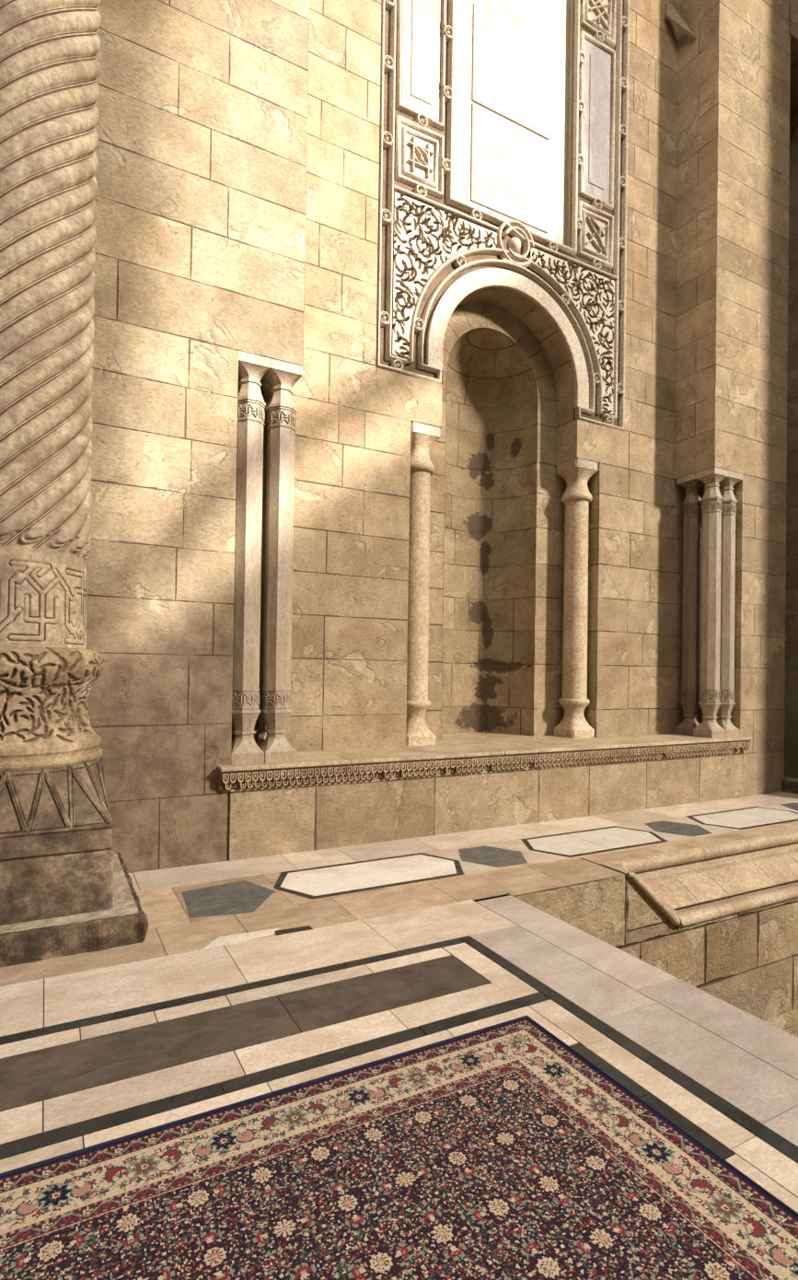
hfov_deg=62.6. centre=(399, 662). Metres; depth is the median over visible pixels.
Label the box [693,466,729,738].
octagonal colonette
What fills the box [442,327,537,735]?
wall niche
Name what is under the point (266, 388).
octagonal colonette
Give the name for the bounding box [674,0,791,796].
wall
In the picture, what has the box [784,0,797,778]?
doorway
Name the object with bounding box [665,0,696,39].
board
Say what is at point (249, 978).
floor
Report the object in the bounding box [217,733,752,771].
shelf
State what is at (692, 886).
sill
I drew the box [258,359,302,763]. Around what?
octagonal colonette
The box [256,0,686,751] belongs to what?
wall
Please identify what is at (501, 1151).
patterned rug
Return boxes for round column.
[407,421,441,745]
[553,457,597,738]
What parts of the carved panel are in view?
square frame, rectangle frame, square frame, rectangle frame, square frame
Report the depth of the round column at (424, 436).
7.08 m
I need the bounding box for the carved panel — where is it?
[375,0,629,430]
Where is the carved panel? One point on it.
(504, 123)
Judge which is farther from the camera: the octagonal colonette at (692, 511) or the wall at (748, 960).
the octagonal colonette at (692, 511)
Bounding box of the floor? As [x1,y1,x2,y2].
[0,776,797,1212]
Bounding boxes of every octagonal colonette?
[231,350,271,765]
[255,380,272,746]
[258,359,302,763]
[674,473,704,735]
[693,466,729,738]
[716,470,743,737]
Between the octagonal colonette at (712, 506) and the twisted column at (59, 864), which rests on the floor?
the twisted column at (59, 864)
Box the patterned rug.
[0,1015,797,1279]
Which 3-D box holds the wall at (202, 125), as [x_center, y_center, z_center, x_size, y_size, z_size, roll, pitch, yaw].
[-3.318,-4.419,5.633,4.538,12.150,2.150,1,-1,-28]
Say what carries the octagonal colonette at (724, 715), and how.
on the stone bench
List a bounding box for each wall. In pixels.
[85,0,309,872]
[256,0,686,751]
[513,873,797,1037]
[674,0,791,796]
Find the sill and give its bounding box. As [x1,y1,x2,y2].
[599,829,797,927]
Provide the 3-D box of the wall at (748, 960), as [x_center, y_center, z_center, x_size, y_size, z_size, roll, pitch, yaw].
[5.713,3.523,3.495,7.700,3.598,6.750,1,-1,-28]
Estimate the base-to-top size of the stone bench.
0.807 m
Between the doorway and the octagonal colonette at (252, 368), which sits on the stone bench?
the octagonal colonette at (252, 368)
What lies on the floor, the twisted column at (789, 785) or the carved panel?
the twisted column at (789, 785)
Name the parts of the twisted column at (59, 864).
triangle frame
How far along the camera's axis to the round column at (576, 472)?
8.19 m
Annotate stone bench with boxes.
[217,733,752,861]
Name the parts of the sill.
round moulding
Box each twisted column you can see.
[0,0,149,967]
[781,778,797,794]

